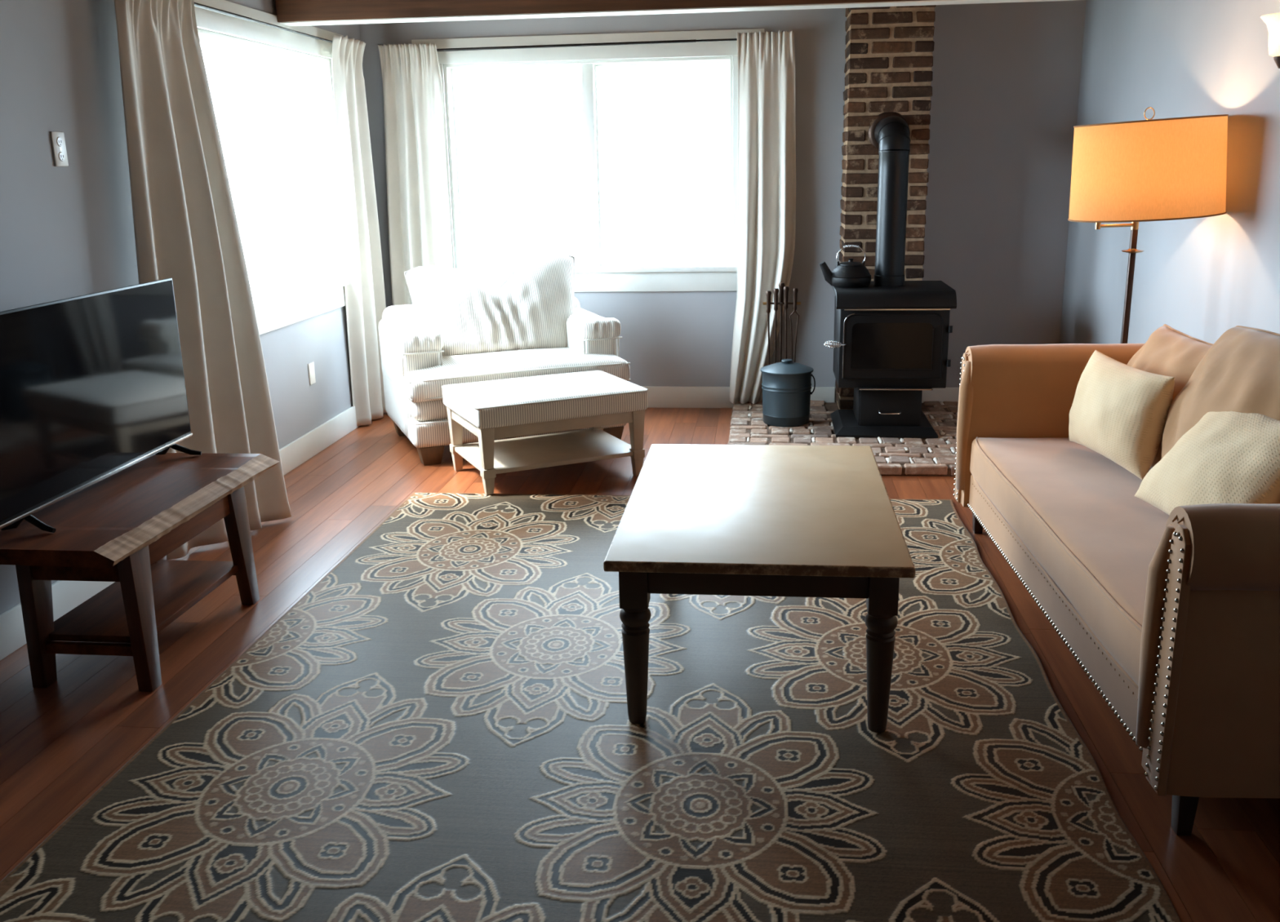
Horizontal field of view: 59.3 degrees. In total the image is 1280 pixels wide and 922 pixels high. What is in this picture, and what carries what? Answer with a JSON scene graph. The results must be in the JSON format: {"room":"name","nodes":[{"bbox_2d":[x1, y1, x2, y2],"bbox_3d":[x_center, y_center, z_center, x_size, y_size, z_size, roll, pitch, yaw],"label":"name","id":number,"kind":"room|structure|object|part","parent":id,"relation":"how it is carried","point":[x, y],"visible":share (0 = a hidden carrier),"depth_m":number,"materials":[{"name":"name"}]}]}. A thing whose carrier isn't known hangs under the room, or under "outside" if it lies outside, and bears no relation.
{"room":"living room","nodes":[
{"label":"living room","id":0,"kind":"room"},
{"bbox_2d":[0,0,363,614],"bbox_3d":[-2.483,0.242,0.317,0.140,2.460,13.947,1,15,6],"label":"wall","id":1,"kind":"structure","parent":0,"point":[66,232],"depth_m":3.98,"materials":[{"name":"paint"}]},
{"bbox_2d":[49,131,68,166],"bbox_3d":[-2.002,-1.077,3.879,0.010,0.116,0.072,1,15,6],"label":"wall outlet","id":2,"kind":"object","parent":1,"relation":"attached to","point":[58,141],"visible":1,"depth_m":3.87,"materials":[{"name":"plastic"}]},
{"bbox_2d":[56,137,62,146],"bbox_3d":[-2.001,-1.101,3.872,0.005,0.033,0.033,1,15,6],"label":"socket","id":3,"kind":"object","parent":2,"relation":"attached to","point":[59,140],"depth_m":3.87,"materials":[{"name":"plastic"}]},
{"bbox_2d":[58,151,64,161],"bbox_3d":[-2.000,-1.053,3.885,0.005,0.033,0.033,1,15,6],"label":"socket","id":4,"kind":"object","parent":2,"relation":"attached to","point":[61,154],"depth_m":3.88,"materials":[{"name":"plastic"}]},
{"bbox_2d":[0,406,359,661],"bbox_3d":[-2.385,1.365,0.606,0.016,0.137,13.947,1,15,6],"label":"baseboard","id":5,"kind":"structure","parent":1,"relation":"attached to","point":[67,596],"depth_m":4.06,"materials":[{"name":"white paint"}]},
{"bbox_2d":[194,2,333,43],"bbox_3d":[-1.789,-2.046,5.246,0.080,0.028,2.464,1,15,6],"label":"curtain rod","id":6,"kind":"object","parent":1,"relation":"attached to","point":[197,5],"visible":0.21,"depth_m":5.11,"materials":[{"name":"metal"}]},
{"bbox_2d":[114,0,291,559],"bbox_3d":[-1.731,-0.749,4.468,0.272,2.196,0.643,1,15,6],"label":"curtain","id":7,"kind":"object","parent":6,"relation":"hanging from","point":[186,229],"visible":0.8,"depth_m":4.50,"materials":[{"name":"fabric"}]},
{"bbox_2d":[332,35,386,426],"bbox_3d":[-1.622,-1.317,6.614,0.148,2.191,0.554,1,15,6],"label":"curtain","id":8,"kind":"object","parent":6,"relation":"hanging from","point":[365,295],"visible":0.97,"depth_m":6.54,"materials":[{"name":"fabric"}]},
{"bbox_2d":[194,0,349,335],"bbox_3d":[-1.865,-1.428,5.576,0.185,1.502,2.160,1,15,6],"label":"window","id":9,"kind":"structure","parent":1,"relation":"in","point":[280,308],"depth_m":6.05,"materials":[{"name":"white paint"}]},
{"bbox_3d":[-1.819,-2.085,5.395,0.024,0.142,2.160,1,15,6],"label":"head casing","id":10,"kind":"part","parent":9,"relation":"part of","materials":[{"name":"white paint"}]},
{"bbox_3d":[-1.835,-0.833,5.731,0.145,0.030,2.100,1,15,6],"label":"sill","id":11,"kind":"part","parent":9,"relation":"part of","materials":[{"name":"white paint"}]},
{"bbox_3d":[-1.704,-1.677,6.491,0.020,1.212,0.120,1,15,6],"label":"casing","id":12,"kind":"part","parent":9,"relation":"part of","materials":[{"name":"white paint"}]},
{"bbox_2d":[307,361,315,385],"bbox_3d":[-1.771,-0.473,6.064,0.007,0.116,0.072,1,15,6],"label":"blank plate","id":13,"kind":"object","parent":1,"relation":"attached to","point":[311,366],"visible":1,"depth_m":6.06,"materials":[{"name":"plastic"}]},
{"bbox_2d":[442,370,648,429],"bbox_3d":[-0.477,-0.324,5.560,0.867,0.126,0.626,-8,16,-24],"label":"cushion","id":14,"kind":"object","parent":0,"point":[557,399],"depth_m":5.36,"materials":[{"name":"white fabric"}]},
{"bbox_2d":[0,408,1279,921],"bbox_3d":[-0.306,1.511,0.411,4.474,0.120,14.227,1,15,6],"label":"floor","id":15,"kind":"structure","parent":0,"point":[60,743],"depth_m":3.43,"materials":[{"name":"red wood"}]},
{"bbox_2d":[0,453,279,692],"bbox_3d":[-1.629,0.343,3.740,0.472,0.480,1.085,1,15,6],"label":"bench","id":16,"kind":"object","parent":15,"relation":"on","point":[122,528],"visible":0.98,"depth_m":3.46,"materials":[{"name":"brown wood"}]},
{"bbox_3d":[-1.805,0.463,3.385,0.057,0.436,0.105,1,15,6],"label":"leg","id":17,"kind":"part","parent":16,"relation":"part of","materials":[{"name":"brown wood"}]},
{"bbox_2d":[0,278,201,533],"bbox_3d":[-1.766,-0.216,3.659,0.174,0.643,1.134,0,15,6],"label":"television","id":18,"kind":"object","parent":16,"relation":"on","point":[92,386],"visible":1,"depth_m":3.59,"materials":[{"name":"black plastic"}]},
{"bbox_3d":[-1.480,0.466,3.349,0.057,0.436,0.105,1,15,6],"label":"leg","id":19,"kind":"part","parent":16,"relation":"part of","materials":[{"name":"brown wood"}]},
{"bbox_2d":[48,560,238,643],"bbox_3d":[-1.621,0.450,3.697,0.350,0.023,0.660,1,15,6],"label":"shelf","id":20,"kind":"object","parent":16,"relation":"attached to","point":[178,586],"depth_m":3.63,"materials":[{"name":"brown wood"}]},
{"bbox_3d":[-1.411,0.303,3.960,0.057,0.436,0.105,1,15,6],"label":"leg","id":21,"kind":"part","parent":16,"relation":"part of","materials":[{"name":"brown wood"}]},
{"bbox_2d":[378,253,630,466],"bbox_3d":[-0.770,-0.613,6.256,1.224,1.007,0.920,-7,16,-21],"label":"armchair","id":22,"kind":"object","parent":15,"relation":"on","point":[455,329],"visible":0.79,"depth_m":6.13,"materials":[{"name":"white fabric"}]},
{"bbox_3d":[-1.365,-0.205,6.529,0.128,0.100,0.128,-7,16,-21],"label":"leg","id":23,"kind":"part","parent":22,"relation":"part of","materials":[{"name":"brown wood"}]},
{"bbox_3d":[-1.263,-0.472,6.197,0.225,0.582,0.724,-7,16,-21],"label":"arm","id":24,"kind":"part","parent":22,"relation":"part of"},
{"bbox_3d":[-1.097,-0.039,5.881,0.128,0.100,0.128,-7,16,-21],"label":"leg","id":25,"kind":"part","parent":22,"relation":"part of","materials":[{"name":"brown wood"}]},
{"bbox_2d":[405,253,574,355],"bbox_3d":[-0.800,-0.834,6.320,0.980,0.632,0.282,-7,-1,-21],"label":"cushion","id":26,"kind":"object","parent":22,"relation":"on","point":[534,309],"depth_m":6.21,"materials":[{"name":"white fabric"}]},
{"bbox_2d":[386,346,630,402],"bbox_3d":[-0.734,-0.516,6.189,1.217,0.170,0.719,-7,16,-21],"label":"seat cushion","id":27,"kind":"object","parent":22,"relation":"on","point":[420,380],"depth_m":5.93,"materials":[{"name":"white fabric"}]},
{"bbox_3d":[-0.344,-0.583,6.547,0.227,0.582,0.723,-7,16,-21],"label":"arm","id":28,"kind":"part","parent":22,"relation":"part of"},
{"bbox_3d":[-0.169,-0.150,6.236,0.128,0.100,0.128,-7,16,-21],"label":"leg","id":29,"kind":"part","parent":22,"relation":"part of","materials":[{"name":"brown wood"}]},
{"bbox_2d":[441,370,648,495],"bbox_3d":[-0.474,-0.163,5.603,0.872,0.460,0.632,-8,16,-24],"label":"coffee table","id":30,"kind":"object","parent":15,"relation":"on","point":[491,410],"visible":1,"depth_m":5.42,"materials":[{"name":"beige paint"}]},
{"bbox_3d":[-0.931,-0.114,5.696,0.066,0.335,0.066,-8,16,-24],"label":"leg","id":31,"kind":"part","parent":30,"relation":"part of","materials":[{"name":"beige paint"}]},
{"bbox_3d":[-0.711,-0.001,5.232,0.066,0.323,0.066,-8,16,-24],"label":"leg","id":32,"kind":"part","parent":30,"relation":"part of","materials":[{"name":"beige paint"}]},
{"bbox_2d":[454,429,633,474],"bbox_3d":[-0.472,-0.055,5.631,0.804,0.022,0.564,-8,16,-24],"label":"shelf","id":33,"kind":"object","parent":30,"relation":"attached to","point":[552,450],"depth_m":5.57,"materials":[{"name":"beige paint"}]},
{"bbox_3d":[-0.236,-0.209,6.004,0.066,0.335,0.066,-8,16,-24],"label":"leg","id":34,"kind":"part","parent":30,"relation":"part of","materials":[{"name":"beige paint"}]},
{"bbox_3d":[-0.015,-0.090,5.541,0.066,0.335,0.066,-8,16,-24],"label":"leg","id":35,"kind":"part","parent":30,"relation":"part of","materials":[{"name":"beige paint"}]},
{"bbox_2d":[0,492,1181,921],"bbox_3d":[-0.009,0.581,3.636,2.490,0.013,3.245,1,15,6],"label":"area rug","id":36,"kind":"object","parent":15,"relation":"on","point":[439,729],"visible":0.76,"depth_m":2.88,"materials":[{"name":"grey carpet"}]},
{"bbox_2d":[603,444,915,733],"bbox_3d":[0.373,0.340,3.552,0.798,0.490,1.270,1,15,6],"label":"coffee table","id":37,"kind":"object","parent":36,"relation":"on","point":[726,520],"visible":1,"depth_m":3.08,"materials":[{"name":"beige paint"}]},
{"bbox_3d":[-0.011,0.494,3.052,0.085,0.462,0.085,1,15,6],"label":"leg","id":38,"kind":"part","parent":37,"relation":"part of","materials":[{"name":"black wood"}]},
{"bbox_3d":[0.637,0.501,2.981,0.085,0.462,0.085,1,15,6],"label":"leg","id":39,"kind":"part","parent":37,"relation":"part of","materials":[{"name":"black wood"}]},
{"bbox_2d":[727,400,958,476],"bbox_3d":[1.376,-0.156,6.239,1.755,0.058,1.592,1,15,6],"label":"hearth","id":40,"kind":"object","parent":15,"relation":"on","point":[924,457],"visible":0.42,"depth_m":6.03,"materials":[{"name":"brick"}]},
{"bbox_2d":[763,282,800,362],"bbox_3d":[0.831,-0.668,6.628,0.177,0.765,0.181,-13,19,-37],"label":"stand","id":41,"kind":"object","parent":40,"relation":"on","point":[781,285],"visible":0.6,"depth_m":6.56,"materials":[{"name":"brown metal"}]},
{"bbox_2d":[765,290,771,364],"bbox_3d":[0.765,-0.653,6.605,0.065,0.690,0.034,1,15,6],"label":"shovel","id":42,"kind":"object","parent":41,"relation":"hanging from","point":[768,293],"visible":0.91,"depth_m":6.54,"materials":[{"name":"brown metal"}]},
{"bbox_2d":[773,288,778,363],"bbox_3d":[0.794,-0.663,6.591,0.064,0.695,0.064,1,15,6],"label":"brush","id":43,"kind":"object","parent":41,"relation":"hanging from","point":[775,291],"visible":0.52,"depth_m":6.53,"materials":[{"name":"brown metal"}]},
{"bbox_3d":[0.831,-0.625,6.642,0.014,0.645,0.013,1,15,6],"label":"post","id":44,"kind":"part","parent":41,"relation":"part of","materials":[{"name":"brown metal"}]},
{"bbox_3d":[0.825,-0.973,6.550,0.037,0.135,0.036,1,15,6],"label":"post handle","id":45,"kind":"part","parent":41,"relation":"part of","materials":[{"name":"brown metal"}]},
{"bbox_2d":[783,286,789,359],"bbox_3d":[0.858,-0.668,6.582,0.048,0.702,0.034,1,15,6],"label":"fire poker","id":46,"kind":"object","parent":41,"relation":"hanging from","point":[786,289],"visible":0.77,"depth_m":6.51,"materials":[{"name":"brown metal"}]},
{"bbox_2d":[789,288,799,362],"bbox_3d":[0.901,-0.683,6.580,0.053,0.655,0.034,-7,16,-20],"label":"tongs","id":47,"kind":"object","parent":41,"relation":"hanging from","point":[795,291],"visible":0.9,"depth_m":6.54,"materials":[{"name":"brown metal"}]},
{"bbox_3d":[0.890,-0.622,6.599,0.036,0.528,0.009,1,15,6],"label":"tong arm","id":48,"kind":"part","parent":47,"relation":"part of","materials":[{"name":"brown metal"}]},
{"bbox_3d":[0.916,-0.623,6.602,0.031,0.528,0.021,1,15,6],"label":"tong arm","id":49,"kind":"part","parent":47,"relation":"part of","materials":[{"name":"brown metal"}]},
{"bbox_2d":[760,359,815,426],"bbox_3d":[0.841,-0.400,6.405,0.311,0.361,0.300,1,15,6],"label":"bucket","id":50,"kind":"object","parent":40,"relation":"on","point":[786,384],"visible":1,"depth_m":6.31,"materials":[{"name":"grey metal"}]},
{"bbox_3d":[0.833,-0.534,6.370,0.300,0.047,0.300,1,15,6],"label":"lid","id":51,"kind":"part","parent":50,"relation":"part of","materials":[{"name":"grey metal"}]},
{"bbox_3d":[0.832,-0.565,6.362,0.064,0.021,0.064,1,15,6],"label":"knob","id":52,"kind":"part","parent":50,"relation":"part of","materials":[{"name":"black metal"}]},
{"bbox_3d":[0.978,-0.434,6.348,0.027,0.111,0.007,4,16,18],"label":"handle","id":53,"kind":"part","parent":50,"relation":"part of","materials":[{"name":"black metal"}]},
{"bbox_2d":[835,4,936,409],"bbox_3d":[1.403,-1.494,6.495,0.465,2.410,0.348,1,15,6],"label":"chimney","id":54,"kind":"object","parent":40,"relation":"on","point":[889,50],"visible":0.53,"depth_m":6.21,"materials":[{"name":"brick"}]},
{"bbox_2d":[823,111,956,438],"bbox_3d":[1.334,-1.025,6.109,0.676,1.703,0.680,1,15,6],"label":"wood stove","id":55,"kind":"object","parent":40,"relation":"on","point":[890,344],"visible":1,"depth_m":5.96,"materials":[{"name":"black metal"}]},
{"bbox_2d":[819,244,871,288],"bbox_3d":[1.137,-1.062,6.106,0.255,0.222,0.228,-13,19,-37],"label":"kettle","id":56,"kind":"object","parent":55,"relation":"on","point":[850,274],"visible":1,"depth_m":6.06,"materials":[{"name":"black metal"}]},
{"bbox_3d":[1.028,-1.021,6.122,0.106,0.133,0.062,-1,15,-1],"label":"spout","id":57,"kind":"part","parent":56,"relation":"part of","materials":[{"name":"black metal"}]},
{"bbox_3d":[1.147,-1.084,6.109,0.128,0.036,0.128,-1,15,-1],"label":"lid","id":58,"kind":"part","parent":56,"relation":"part of","materials":[{"name":"black metal"}]},
{"bbox_3d":[1.352,-0.263,6.079,0.117,0.018,0.029,1,15,6],"label":"drawer handle","id":59,"kind":"part","parent":55,"relation":"part of","materials":[{"name":"metal"}]},
{"bbox_3d":[1.357,-0.289,6.095,0.321,0.197,0.020,1,15,6],"label":"ash drawer","id":60,"kind":"part","parent":55,"relation":"part of","materials":[{"name":"black metal"}]},
{"bbox_3d":[1.330,-0.607,5.933,0.419,0.245,0.004,1,15,6],"label":"door glass","id":61,"kind":"part","parent":55,"relation":"part of","materials":[{"name":"black glass"}]},
{"bbox_3d":[1.336,-0.607,5.944,0.519,0.350,0.022,1,15,6],"label":"door","id":62,"kind":"part","parent":55,"relation":"part of","materials":[{"name":"black metal"}]},
{"bbox_3d":[1.364,-0.904,6.110,0.615,0.092,0.564,1,15,6],"label":"plate","id":63,"kind":"part","parent":55,"relation":"part of","materials":[{"name":"black metal"}]},
{"bbox_2d":[953,343,1279,835],"bbox_3d":[1.634,0.190,3.481,0.885,0.790,2.348,0,15,4],"label":"sofa","id":64,"kind":"object","parent":15,"relation":"on","point":[1174,620],"visible":0.86,"depth_m":2.78,"materials":[{"name":"beige fabric"}]},
{"bbox_3d":[1.297,-0.132,4.568,0.006,0.592,0.070,0,15,4],"label":"nailhead trim","id":65,"kind":"part","parent":64,"relation":"part of","materials":[{"name":"silver metal"}]},
{"bbox_3d":[1.310,-0.134,4.566,0.020,0.612,0.074,0,15,4],"label":"panel","id":66,"kind":"part","parent":64,"relation":"part of","materials":[{"name":"beige fabric"}]},
{"bbox_3d":[1.393,0.227,4.626,0.046,0.140,0.052,0,15,4],"label":"leg","id":67,"kind":"part","parent":64,"relation":"part of","materials":[{"name":"black wood"}]},
{"bbox_3d":[1.716,-0.146,4.508,0.814,0.654,0.184,0,15,4],"label":"arm","id":68,"kind":"part","parent":64,"relation":"part of","materials":[{"name":"beige fabric"}]},
{"bbox_3d":[1.252,0.431,3.581,0.008,0.013,2.123,0,15,4],"label":"nailhead trim","id":69,"kind":"part","parent":64,"relation":"part of","materials":[{"name":"silver metal"}]},
{"bbox_3d":[1.587,0.374,3.534,0.670,0.150,2.012,0,15,4],"label":"rail","id":70,"kind":"part","parent":64,"relation":"part of","materials":[{"name":"beige fabric"}]},
{"bbox_2d":[969,437,1168,686],"bbox_3d":[1.569,0.229,3.497,0.676,0.181,2.016,0,15,4],"label":"seat cushion","id":71,"kind":"object","parent":64,"relation":"on","point":[1076,513],"depth_m":3.42,"materials":[{"name":"beige fabric"}]},
{"bbox_2d":[1068,350,1174,479],"bbox_3d":[1.665,-0.173,3.917,0.212,0.343,0.551,-2,15,-3],"label":"lumbar pillow","id":72,"kind":"object","parent":64,"relation":"on","point":[1118,411],"visible":0.99,"depth_m":3.76,"materials":[{"name":"beige fabric"}]},
{"bbox_3d":[1.136,0.435,2.438,0.006,0.592,0.070,0,15,4],"label":"nailhead trim","id":73,"kind":"part","parent":64,"relation":"part of","materials":[{"name":"silver metal"}]},
{"bbox_3d":[1.149,0.434,2.436,0.020,0.612,0.074,0,15,4],"label":"panel","id":74,"kind":"part","parent":64,"relation":"part of","materials":[{"name":"beige fabric"}]},
{"bbox_2d":[1127,324,1213,467],"bbox_3d":[1.894,-0.222,4.039,0.321,0.459,0.672,0,15,5],"label":"cushion","id":75,"kind":"object","parent":64,"relation":"on","point":[1168,351],"visible":0.37,"depth_m":3.93,"materials":[{"name":"beige fabric"}]},
{"bbox_3d":[1.236,0.780,2.552,0.046,0.140,0.052,0,15,4],"label":"leg","id":76,"kind":"part","parent":64,"relation":"part of","materials":[{"name":"black wood"}]},
{"bbox_2d":[1134,411,1279,515],"bbox_3d":[1.662,0.030,3.175,0.299,0.330,0.581,-1,15,1],"label":"lumbar pillow","id":77,"kind":"object","parent":64,"relation":"on","point":[1229,457],"visible":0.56,"depth_m":3.10,"materials":[{"name":"beige fabric"}]},
{"bbox_3d":[1.558,0.409,2.423,0.814,0.655,0.184,0,15,4],"label":"arm","id":78,"kind":"part","parent":64,"relation":"part of","materials":[{"name":"beige fabric"}]},
{"bbox_2d":[1161,325,1279,458],"bbox_3d":[1.831,-0.104,3.388,0.363,0.548,0.732,0,15,4],"label":"cushion","id":79,"kind":"object","parent":64,"relation":"on","point":[1240,372],"visible":0.44,"depth_m":3.34,"materials":[{"name":"beige fabric"}]},
{"bbox_2d":[1067,106,1228,343],"bbox_3d":[1.984,-0.547,4.514,0.573,1.673,0.566,1,15,6],"label":"floor lamp","id":80,"kind":"object","parent":15,"relation":"on","point":[1135,172],"visible":0.84,"depth_m":4.14,"materials":[{"name":"orange fabric"}]},
{"bbox_3d":[1.884,-0.931,4.443,0.163,0.013,0.012,-4,15,-11],"label":"swing arm","id":81,"kind":"part","parent":80,"relation":"part of","materials":[{"name":"gold metal"}]},
{"bbox_3d":[1.967,-1.133,4.359,0.560,0.356,0.560,-2,15,7],"label":"lamp shade","id":82,"kind":"part","parent":80,"relation":"part of","materials":[{"name":"orange fabric"}]},
{"bbox_2d":[359,0,1086,402],"bbox_3d":[0.433,-1.543,6.845,4.474,2.460,0.140,1,15,6],"label":"wall","id":83,"kind":"structure","parent":0,"point":[1006,82],"depth_m":6.62,"materials":[{"name":"paint"}]},
{"bbox_2d":[436,38,737,51],"bbox_3d":[-0.321,-2.428,6.560,2.404,0.040,0.080,1,15,6],"label":"curtain rod","id":84,"kind":"object","parent":83,"relation":"attached to","point":[726,39],"visible":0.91,"depth_m":6.53,"materials":[{"name":"metal"}]},
{"bbox_2d":[377,43,453,306],"bbox_3d":[-1.364,-1.401,6.905,0.404,2.195,0.111,1,15,6],"label":"curtain","id":85,"kind":"object","parent":84,"relation":"hanging from","point":[419,221],"visible":0.62,"depth_m":6.79,"materials":[{"name":"fabric"}]},
{"bbox_2d":[728,30,795,404],"bbox_3d":[0.726,-1.403,6.667,0.394,2.158,0.101,1,15,6],"label":"curtain","id":86,"kind":"object","parent":84,"relation":"hanging from","point":[766,113],"visible":0.95,"depth_m":6.62,"materials":[{"name":"fabric"}]},
{"bbox_2d":[411,28,764,292],"bbox_3d":[-0.302,-1.792,6.838,2.090,1.502,0.185,1,15,6],"label":"window","id":87,"kind":"structure","parent":83,"relation":"in","point":[594,276],"depth_m":6.76,"materials":[{"name":"white paint"}]},
{"bbox_3d":[-1.228,-1.790,6.883,0.120,1.212,0.020,1,15,6],"label":"casing","id":88,"kind":"part","parent":87,"relation":"part of","materials":[{"name":"white paint"}]},
{"bbox_3d":[-0.321,-2.434,6.606,2.090,0.142,0.024,1,15,6],"label":"head casing","id":89,"kind":"part","parent":87,"relation":"part of","materials":[{"name":"white paint"}]},
{"bbox_3d":[-0.293,-1.191,6.976,2.030,0.030,0.145,1,15,6],"label":"sill","id":90,"kind":"part","parent":87,"relation":"part of","materials":[{"name":"white paint"}]},
{"bbox_3d":[0.611,-1.770,6.681,0.120,1.212,0.020,1,15,6],"label":"casing","id":91,"kind":"part","parent":87,"relation":"part of","materials":[{"name":"white paint"}]},
{"bbox_2d":[640,386,835,408],"bbox_3d":[-0.206,-0.408,7.139,2.851,0.137,0.016,1,15,6],"label":"baseboard","id":92,"kind":"structure","parent":83,"relation":"attached to","point":[658,397],"depth_m":7.07,"materials":[{"name":"white paint"}]},
{"bbox_2d":[921,387,959,403],"bbox_3d":[2.095,-0.384,6.886,0.843,0.137,0.016,1,15,6],"label":"baseboard","id":93,"kind":"structure","parent":83,"relation":"attached to","point":[947,394],"depth_m":6.90,"materials":[{"name":"white paint"}]},
{"bbox_2d":[1059,0,1279,344],"bbox_3d":[1.825,0.287,-0.156,0.140,2.460,13.947,1,15,6],"label":"wall","id":94,"kind":"structure","parent":0,"point":[1206,277],"depth_m":4.74,"materials":[{"name":"paint"}]},
{"bbox_2d":[1260,13,1279,68],"bbox_3d":[2.069,-1.294,3.555,0.217,0.225,0.164,1,15,6],"label":"wall sconce","id":95,"kind":"object","parent":94,"relation":"attached to","point":[1272,20],"visible":1,"depth_m":3.53,"materials":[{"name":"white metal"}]},
{"bbox_3d":[-0.352,-0.973,-0.248,4.474,0.100,14.227,1,15,6],"label":"ceiling","id":96,"kind":"structure","parent":0,"visible":0},
{"bbox_2d":[275,0,1075,26],"bbox_3d":[0.289,-2.282,5.355,4.169,0.254,0.150,1,15,6],"label":"ceiling beam","id":97,"kind":"structure","parent":96,"relation":"attached to","point":[289,12],"depth_m":5.42,"materials":[{"name":"brown paint"}]},
{"label":"outside","id":98,"kind":"structure","parent":0,"visible":0},
{"bbox_2d":[234,199,728,295],"bbox_3d":[1.656,-2.004,14.896,80.000,0.020,90.000,1,15,6],"label":"ground","id":99,"kind":"structure","parent":98,"point":[282,246],"depth_m":31.84,"materials":[{"name":"white"}]}
]}

